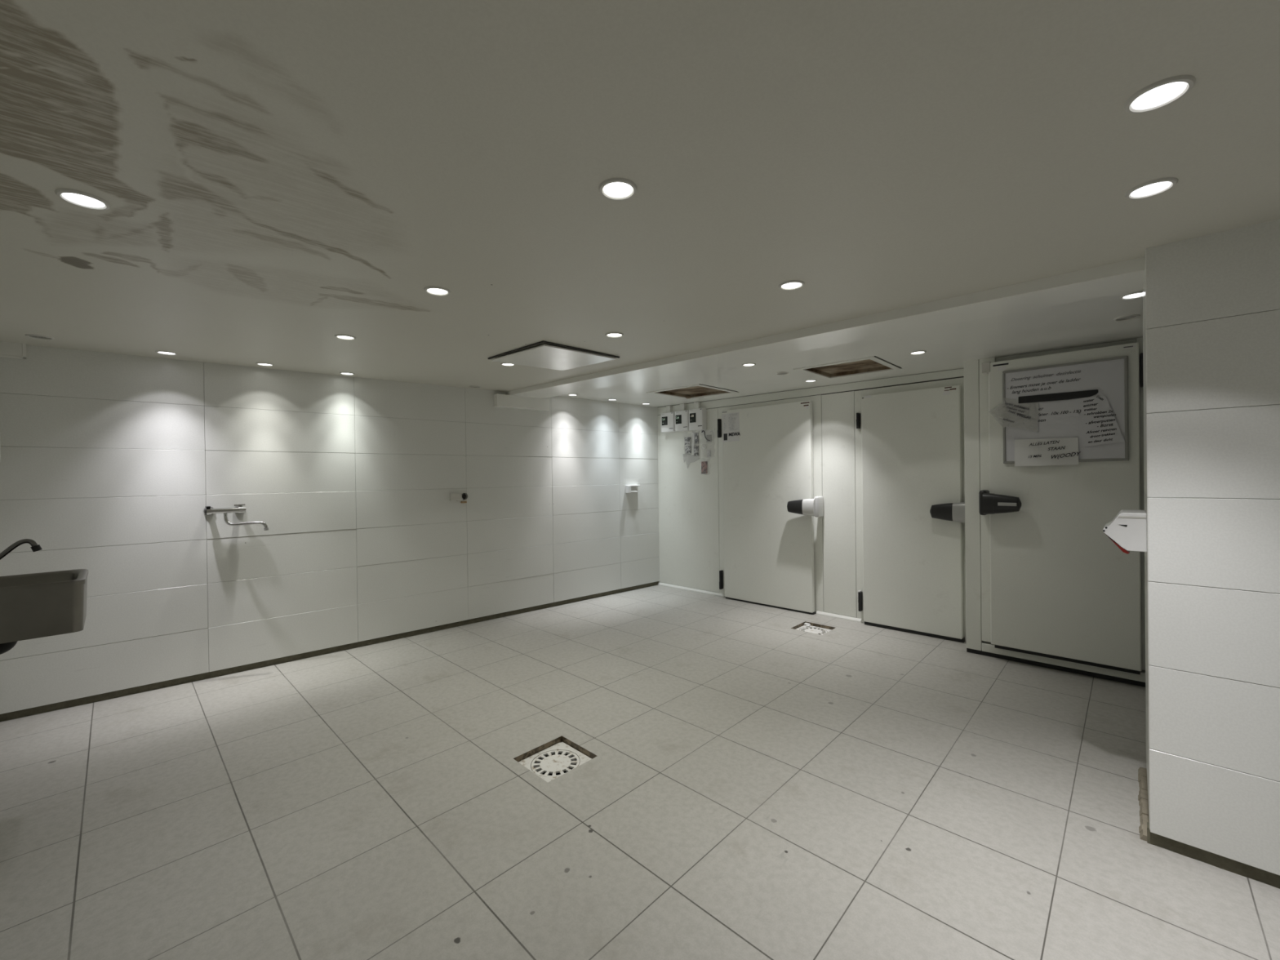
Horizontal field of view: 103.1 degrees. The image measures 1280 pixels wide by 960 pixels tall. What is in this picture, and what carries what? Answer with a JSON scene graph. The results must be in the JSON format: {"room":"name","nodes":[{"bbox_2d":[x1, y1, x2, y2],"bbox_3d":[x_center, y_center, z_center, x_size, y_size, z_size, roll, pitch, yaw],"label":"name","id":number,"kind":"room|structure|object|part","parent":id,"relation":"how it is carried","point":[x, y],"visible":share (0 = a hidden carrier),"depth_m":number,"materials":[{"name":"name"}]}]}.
{"room":"commercial kitchen","nodes":[
{"label":"commercial kitchen","id":0,"kind":"room"},
{"bbox_2d":[0,344,659,714],"bbox_3d":[-1.708,0.158,4.583,5.164,2.254,0.046,-1,0,-42],"label":"wall","id":1,"kind":"structure","parent":0,"point":[112,464],"depth_m":3.72,"materials":[{"name":"grey tile"}]},
{"bbox_2d":[0,341,26,359],"bbox_3d":[-3.574,-0.763,2.880,0.135,0.147,0.044,-1,0,-42],"label":"trim","id":2,"kind":"structure","parent":1,"relation":"attached to","point":[7,349],"depth_m":2.88,"materials":[{"name":"white paint"}]},
{"bbox_2d":[203,503,268,530],"bbox_3d":[-2.781,0.260,3.513,0.380,0.187,0.147,-1,0,-24],"label":"mixer tap","id":3,"kind":"object","parent":1,"relation":"attached to","point":[238,508],"visible":1,"depth_m":3.47,"materials":[{"name":"silver metal"}]},
{"bbox_3d":[-2.906,0.206,3.414,0.068,0.060,0.030,0,0,44],"label":"temperature knob","id":4,"kind":"part","parent":3,"relation":"part of","materials":[{"name":"black plastic"}]},
{"bbox_3d":[-2.773,0.178,3.521,0.028,0.023,0.061,0,0,44],"label":"lever","id":5,"kind":"part","parent":3,"relation":"part of","materials":[{"name":"silver metal"}]},
{"bbox_3d":[-2.712,0.279,3.495,0.261,0.121,0.032,-1,0,-14],"label":"spout","id":6,"kind":"part","parent":3,"relation":"part of","materials":[{"name":"silver metal"}]},
{"bbox_2d":[0,581,658,721],"bbox_3d":[-1.702,1.311,4.601,5.164,0.059,0.051,-1,0,-42],"label":"baseboard","id":7,"kind":"structure","parent":1,"relation":"attached to","point":[28,712],"depth_m":3.69,"materials":[{"name":"black plastic"}]},
{"bbox_2d":[449,492,467,502],"bbox_3d":[-1.634,0.163,4.596,0.162,0.096,0.046,-1,0,-42],"label":"outlet","id":8,"kind":"object","parent":1,"relation":"attached to","point":[453,496],"visible":1,"depth_m":4.57,"materials":[{"name":"white plastic"}]},
{"bbox_2d":[493,393,549,411],"bbox_3d":[-1.160,-0.760,5.009,0.566,0.118,0.080,-1,0,-42],"label":"trim","id":9,"kind":"structure","parent":1,"relation":"attached to","point":[505,401],"depth_m":4.96,"materials":[{"name":"white paint"}]},
{"bbox_2d":[625,484,639,493],"bbox_3d":[-0.083,0.105,5.977,0.059,0.088,0.194,0,0,44],"label":"wall bracket","id":10,"kind":"object","parent":1,"relation":"attached to","point":[629,488],"visible":1,"depth_m":5.93,"materials":[{"name":"white plastic"}]},
{"bbox_2d":[0,0,1279,391],"bbox_3d":[-0.289,-0.792,1.758,6.620,0.125,3.160,0,0,44],"label":"ceiling","id":11,"kind":"structure","parent":0,"point":[279,179],"depth_m":1.26,"materials":[{"name":"grey paint"}]},
{"bbox_2d":[25,333,54,339],"bbox_3d":[-3.257,-0.777,2.760,0.105,0.010,0.105,0,2,44],"label":"recessed light","id":12,"kind":"object","parent":11,"relation":"in","point":[30,335],"visible":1,"depth_m":2.76,"materials":[{"name":"white plastic"}]},
{"bbox_2d":[54,188,111,210],"bbox_3d":[-1.521,-0.767,1.390,0.105,0.010,0.105,0,2,44],"label":"recessed light","id":13,"kind":"object","parent":11,"relation":"in","point":[77,197],"visible":1,"depth_m":1.39,"materials":[{"name":"white plastic"}]},
{"bbox_2d":[155,350,177,355],"bbox_3d":[-2.939,-0.791,3.156,0.105,0.010,0.105,0,2,44],"label":"recessed light","id":14,"kind":"object","parent":11,"relation":"in","point":[162,352],"visible":1,"depth_m":3.15,"materials":[{"name":"white plastic"}]},
{"bbox_2d":[255,362,274,366],"bbox_3d":[-2.601,-0.803,3.526,0.105,0.010,0.105,0,2,44],"label":"recessed light","id":15,"kind":"object","parent":11,"relation":"in","point":[257,363],"visible":1,"depth_m":3.52,"materials":[{"name":"white plastic"}]},
{"bbox_2d":[334,334,355,340],"bbox_3d":[-1.647,-0.799,2.841,0.105,0.010,0.105,0,2,44],"label":"recessed light","id":16,"kind":"object","parent":11,"relation":"in","point":[339,336],"visible":1,"depth_m":2.84,"materials":[{"name":"white plastic"}]},
{"bbox_2d":[339,372,355,375],"bbox_3d":[-2.242,-0.816,3.894,0.105,0.010,0.105,0,2,44],"label":"recessed light","id":17,"kind":"object","parent":11,"relation":"in","point":[342,373],"visible":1,"depth_m":3.89,"materials":[{"name":"white plastic"}]},
{"bbox_2d":[423,285,450,295],"bbox_3d":[-0.848,-0.792,2.129,0.105,0.010,0.105,0,2,44],"label":"recessed light","id":18,"kind":"object","parent":11,"relation":"in","point":[433,290],"visible":1,"depth_m":2.13,"materials":[{"name":"white plastic"}]},
{"bbox_2d":[500,362,515,366],"bbox_3d":[-0.941,-0.826,3.625,0.105,0.010,0.105,0,2,44],"label":"recessed light","id":19,"kind":"object","parent":11,"relation":"in","point":[502,363],"visible":0.85,"depth_m":3.63,"materials":[{"name":"white plastic"}]},
{"bbox_2d":[488,340,619,370],"bbox_3d":[-0.578,-0.814,3.417,0.634,0.023,0.622,1,2,44],"label":"access panel","id":20,"kind":"object","parent":11,"relation":"attached to","point":[544,356],"visible":1,"depth_m":3.35,"materials":[{"name":"white metal"}]},
{"bbox_2d":[604,332,623,337],"bbox_3d":[-0.143,-0.818,2.862,0.105,0.010,0.105,0,2,44],"label":"recessed light","id":21,"kind":"object","parent":11,"relation":"in","point":[613,335],"visible":1,"depth_m":2.86,"materials":[{"name":"white plastic"}]},
{"bbox_2d":[598,177,637,200],"bbox_3d":[-0.059,-0.784,1.371,0.105,0.010,0.105,0,2,44],"label":"recessed light","id":22,"kind":"object","parent":11,"relation":"in","point":[613,188],"visible":1,"depth_m":1.37,"materials":[{"name":"white plastic"}]},
{"bbox_2d":[778,280,804,290],"bbox_3d":[0.629,-0.810,2.111,0.105,0.010,0.105,0,2,44],"label":"recessed light","id":23,"kind":"object","parent":11,"relation":"in","point":[793,284],"visible":1,"depth_m":2.11,"materials":[{"name":"white plastic"}]},
{"bbox_2d":[1124,177,1177,199],"bbox_3d":[1.406,-0.802,1.400,0.105,0.010,0.105,0,2,44],"label":"recessed light","id":24,"kind":"object","parent":11,"relation":"in","point":[1152,188],"visible":1,"depth_m":1.40,"materials":[{"name":"white plastic"}]},
{"bbox_2d":[1123,75,1195,114],"bbox_3d":[1.064,-0.790,1.044,0.105,0.010,0.105,0,2,44],"label":"recessed light","id":25,"kind":"object","parent":11,"relation":"in","point":[1162,93],"visible":1,"depth_m":1.04,"materials":[{"name":"white plastic"}]},
{"bbox_2d":[0,584,1279,959],"bbox_3d":[0.423,1.314,2.527,6.650,0.001,5.300,0,0,44],"label":"floor","id":26,"kind":"structure","parent":0,"point":[757,786],"depth_m":2.04,"materials":[{"name":"grey tile"}]},
{"bbox_2d":[513,736,596,782],"bbox_3d":[-0.404,1.386,2.430,0.304,0.118,0.313,0,0,44],"label":"floor drain","id":27,"kind":"object","parent":26,"relation":"in","point":[556,757],"visible":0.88,"depth_m":2.47,"materials":[{"name":"white metal"}]},
{"bbox_2d":[791,621,835,635],"bbox_3d":[1.511,1.350,4.431,0.309,0.118,0.304,0,0,44],"label":"floor drain","id":28,"kind":"object","parent":26,"relation":"in","point":[817,628],"visible":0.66,"depth_m":4.49,"materials":[{"name":"white metal"}]},
{"bbox_2d":[804,622,810,626],"bbox_3d":[1.506,1.306,4.583,0.058,0.018,0.062,0,0,44],"label":"scrap","id":29,"kind":"object","parent":28,"relation":"on","point":[807,624],"visible":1,"depth_m":4.57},
{"bbox_3d":[1.511,1.324,4.431,0.277,0.018,0.272,0,0,44],"label":"plate","id":30,"kind":"part","parent":28,"relation":"part of","materials":[{"name":"white plastic"}]},
{"bbox_2d":[1137,766,1149,841],"bbox_3d":[2.040,1.289,2.031,0.076,0.024,0.595,0,0,44],"label":"baseboard","id":31,"kind":"structure","parent":26,"relation":"on","point":[1142,772],"depth_m":2.02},
{"bbox_2d":[657,368,966,640],"bbox_3d":[2.385,0.154,4.239,6.200,2.250,0.060,0,0,44],"label":"wall","id":32,"kind":"structure","parent":0,"point":[691,519],"depth_m":4.87,"materials":[{"name":"white paint"}]},
{"bbox_2d":[661,404,675,432],"bbox_3d":[0.354,-0.734,6.097,0.202,0.322,0.095,0,0,44],"label":"controller","id":33,"kind":"object","parent":32,"relation":"attached to","point":[668,419],"visible":0.94,"depth_m":6.06,"materials":[{"name":"white plastic"}]},
{"bbox_2d":[675,403,690,431],"bbox_3d":[0.509,-0.733,5.947,0.198,0.322,0.095,0,0,44],"label":"controller","id":34,"kind":"object","parent":32,"relation":"attached to","point":[682,416],"visible":0.96,"depth_m":5.92,"materials":[{"name":"white plastic"}]},
{"bbox_2d":[684,436,691,453],"bbox_3d":[0.552,-0.424,5.939,0.124,0.271,0.026,0,0,44],"label":"plastic bag","id":35,"kind":"object","parent":32,"relation":"attached to","point":[687,440],"visible":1,"depth_m":5.94,"materials":[{"name":"white"}]},
{"bbox_2d":[692,432,698,455],"bbox_3d":[0.631,-0.415,5.863,0.116,0.312,0.026,0,0,44],"label":"plastic bag","id":36,"kind":"object","parent":32,"relation":"attached to","point":[695,436],"visible":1,"depth_m":5.87,"materials":[{"name":"white"}]},
{"bbox_2d":[688,401,706,431],"bbox_3d":[0.660,-0.731,5.801,0.196,0.324,0.095,0,0,44],"label":"controller","id":37,"kind":"object","parent":32,"relation":"attached to","point":[697,415],"visible":1,"depth_m":5.76,"materials":[{"name":"white plastic"}]},
{"bbox_2d":[701,461,706,473],"bbox_3d":[0.732,-0.153,5.768,0.146,0.196,0.029,0,0,44],"label":"plastic bag","id":38,"kind":"object","parent":32,"relation":"hanging from","point":[704,464],"visible":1,"depth_m":5.78,"materials":[{"name":"plastic"}]},
{"bbox_2d":[702,444,710,457],"bbox_3d":[0.759,-0.330,5.738,0.196,0.169,0.029,0,0,44],"label":"plastic bag","id":39,"kind":"object","parent":32,"relation":"hanging from","point":[704,446],"visible":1,"depth_m":5.74,"materials":[{"name":"white"}]},
{"bbox_2d":[701,430,711,442],"bbox_3d":[0.754,-0.489,5.736,0.205,0.178,0.035,0,0,44],"label":"plastic bag","id":40,"kind":"object","parent":32,"relation":"hanging from","point":[708,437],"visible":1,"depth_m":5.74,"materials":[{"name":"white"}]},
{"bbox_2d":[657,582,864,622],"bbox_3d":[1.105,1.274,5.443,2.545,0.030,0.026,0,0,44],"label":"baseboard","id":41,"kind":"structure","parent":32,"relation":"attached to","point":[821,613],"depth_m":5.64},
{"bbox_2d":[717,400,823,614],"bbox_3d":[1.260,0.266,5.172,1.195,2.042,0.174,0,0,44],"label":"door","id":42,"kind":"structure","parent":32,"relation":"in","point":[771,506],"depth_m":5.13,"materials":[{"name":"white metal"}]},
{"bbox_2d":[721,412,739,442],"bbox_3d":[0.974,-0.564,5.447,0.234,0.310,0.006,0,0,44],"label":"printed notice","id":43,"kind":"object","parent":42,"relation":"attached to","point":[731,421],"visible":1,"depth_m":5.45,"materials":[{"name":"white paper"}]},
{"bbox_2d":[723,433,727,439],"bbox_3d":[0.924,-0.465,5.494,0.046,0.072,0.001,0,0,44],"label":"photo","id":44,"kind":"object","parent":43,"relation":"attached to","point":[725,435],"depth_m":5.49,"materials":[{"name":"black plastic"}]},
{"bbox_3d":[1.596,0.256,4.784,0.111,0.163,0.084,0,0,44],"label":"lever","id":45,"kind":"part","parent":42,"relation":"part of","materials":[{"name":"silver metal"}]},
{"bbox_3d":[1.683,0.250,4.785,0.048,0.195,0.126,0,0,44],"label":"handle","id":46,"kind":"part","parent":42,"relation":"part of","materials":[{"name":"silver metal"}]},
{"bbox_2d":[855,384,964,642],"bbox_3d":[2.239,0.268,4.225,0.901,2.022,0.174,0,0,44],"label":"door","id":47,"kind":"structure","parent":32,"relation":"in","point":[913,507],"depth_m":4.22,"materials":[{"name":"white metal"}]},
{"bbox_3d":[2.477,0.249,3.932,0.090,0.158,0.084,0,0,44],"label":"lever","id":48,"kind":"part","parent":47,"relation":"part of","materials":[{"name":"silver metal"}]},
{"bbox_2d":[963,337,1145,687],"bbox_3d":[2.812,0.128,3.471,0.998,2.300,0.468,0,0,44],"label":"door","id":49,"kind":"structure","parent":32,"relation":"in","point":[1046,587],"depth_m":3.38,"materials":[{"name":"grey metal"}]},
{"bbox_3d":[2.549,0.114,3.849,0.095,2.270,0.290,0,0,44],"label":"corner post","id":50,"kind":"part","parent":49,"relation":"part of","materials":[{"name":"grey metal"}]},
{"bbox_3d":[2.464,0.161,3.637,0.048,0.177,0.126,0,0,44],"label":"handle","id":51,"kind":"part","parent":49,"relation":"part of","materials":[{"name":"black plastic"}]},
{"bbox_3d":[2.450,0.166,3.567,0.065,0.148,0.084,0,0,44],"label":"lever","id":52,"kind":"part","parent":49,"relation":"part of","materials":[{"name":"black plastic"}]},
{"bbox_2d":[1002,355,1128,463],"bbox_3d":[2.755,-0.437,3.323,0.629,0.642,0.025,0,0,44],"label":"whiteboard","id":53,"kind":"object","parent":49,"relation":"attached to","point":[1060,419],"depth_m":3.31,"materials":[{"name":"white plastic"}]},
{"bbox_2d":[1003,402,1031,422],"bbox_3d":[2.563,-0.444,3.493,0.278,0.250,0.007,0,0,44],"label":"sheet","id":54,"kind":"object","parent":53,"relation":"attached to","point":[1018,414],"visible":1,"depth_m":3.47,"materials":[{"name":"white"}]},
{"bbox_2d":[1014,437,1080,466],"bbox_3d":[2.692,-0.186,3.365,0.347,0.183,0.014,0,0,44],"label":"paper note","id":55,"kind":"object","parent":53,"relation":"attached to","point":[1064,451],"visible":1,"depth_m":3.37,"materials":[{"name":"white paper"}]},
{"bbox_3d":[2.731,-0.545,3.333,0.405,0.049,0.009,0,0,44],"label":"magnetic strip","id":56,"kind":"part","parent":53,"relation":"part of","materials":[{"name":"black plastic"}]},
{"bbox_2d":[1081,395,1124,446],"bbox_3d":[2.891,-0.371,3.177,0.200,0.318,0.007,0,0,44],"label":"list","id":57,"kind":"object","parent":53,"relation":"attached to","point":[1100,427],"visible":1,"depth_m":3.19,"materials":[{"name":"white paper"}]},
{"bbox_2d":[560,288,1142,407],"bbox_3d":[1.595,-0.874,3.719,6.600,0.066,1.900,0,0,44],"label":"ceiling","id":58,"kind":"structure","parent":0,"point":[1089,322],"depth_m":3.41,"materials":[{"name":"white paint"}]},
{"bbox_2d":[646,383,739,399],"bbox_3d":[0.536,-0.897,5.118,0.666,0.056,0.666,0,1,44],"label":"ceiling hatch","id":59,"kind":"object","parent":58,"relation":"attached to","point":[695,391],"visible":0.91,"depth_m":5.22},
{"bbox_2d":[742,363,755,366],"bbox_3d":[0.820,-0.869,3.830,0.105,0.010,0.105,0,1,44],"label":"recessed light","id":60,"kind":"object","parent":58,"relation":"in","point":[744,364],"visible":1,"depth_m":3.82,"materials":[{"name":"white plastic"}]},
{"bbox_2d":[775,371,788,374],"bbox_3d":[1.167,-0.876,4.169,0.105,0.010,0.105,0,1,44],"label":"recessed light","id":61,"kind":"object","parent":58,"relation":"in","point":[782,372],"visible":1,"depth_m":4.15,"materials":[{"name":"white plastic"}]},
{"bbox_2d":[804,379,817,382],"bbox_3d":[1.516,-0.882,4.514,0.105,0.010,0.105,0,1,44],"label":"recessed light","id":62,"kind":"object","parent":58,"relation":"in","point":[806,380],"visible":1,"depth_m":4.51,"materials":[{"name":"white plastic"}]},
{"bbox_2d":[505,257,1144,398],"bbox_3d":[0.923,-0.878,3.025,6.600,0.275,0.370,0,0,44],"label":"ceiling beam","id":63,"kind":"structure","parent":58,"relation":"attached to","point":[1126,276],"depth_m":2.56,"materials":[{"name":"white paint"}]},
{"bbox_2d":[793,355,902,379],"bbox_3d":[1.644,-0.894,4.011,0.619,0.047,0.616,0,1,44],"label":"ceiling hatch","id":64,"kind":"object","parent":58,"relation":"attached to","point":[869,365],"visible":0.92,"depth_m":4.09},
{"bbox_2d":[909,350,926,355],"bbox_3d":[1.898,-0.871,3.473,0.105,0.010,0.105,0,1,44],"label":"recessed light","id":65,"kind":"object","parent":58,"relation":"in","point":[919,352],"visible":1,"depth_m":3.46,"materials":[{"name":"white plastic"}]},
{"bbox_2d":[1113,314,1140,321],"bbox_3d":[2.596,-0.866,2.712,0.105,0.010,0.105,0,1,44],"label":"recessed light","id":66,"kind":"object","parent":58,"relation":"in","point":[1131,315],"visible":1,"depth_m":2.71,"materials":[{"name":"white plastic"}]},
{"bbox_2d":[1119,290,1142,299],"bbox_3d":[2.301,-0.860,2.363,0.105,0.010,0.105,0,1,44],"label":"recessed light","id":67,"kind":"object","parent":58,"relation":"in","point":[1137,294],"visible":0.82,"depth_m":2.37,"materials":[{"name":"white plastic"}]},
{"bbox_2d":[1142,218,1279,875],"bbox_3d":[2.673,0.167,1.392,1.826,2.151,0.631,0,0,44],"label":"wall","id":68,"kind":"structure","parent":0,"point":[1211,302],"depth_m":1.69,"materials":[{"name":"grey tile"}]},
{"bbox_2d":[1102,509,1146,553],"bbox_3d":[1.901,0.199,1.994,0.120,0.153,0.244,0,0,44],"label":"wall dispenser","id":69,"kind":"object","parent":68,"relation":"attached to","point":[1127,530],"visible":0.98,"depth_m":1.90,"materials":[{"name":"white plastic"}]},
{"bbox_2d":[1146,822,1279,888],"bbox_3d":[2.452,1.274,1.236,1.726,0.062,0.050,0,0,44],"label":"baseboard","id":70,"kind":"structure","parent":68,"relation":"attached to","point":[1221,862],"depth_m":1.71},
{"bbox_3d":[-1.409,0.223,0.643,6.650,2.250,0.095,0,0,44],"label":"wall","id":71,"kind":"structure","parent":0,"visible":0},
{"bbox_2d":[0,538,88,654],"bbox_3d":[-2.630,0.492,2.161,0.406,0.481,0.379,0,0,44],"label":"basin","id":72,"kind":"object","parent":71,"relation":"attached to","point":[51,603],"visible":1,"depth_m":2.10,"materials":[{"name":"silver metal"}]},
{"bbox_3d":[-2.665,0.339,2.127,0.044,0.174,0.192,0,0,44],"label":"tap spout","id":73,"kind":"part","parent":72,"relation":"part of","materials":[{"name":"silver metal"}]}
]}

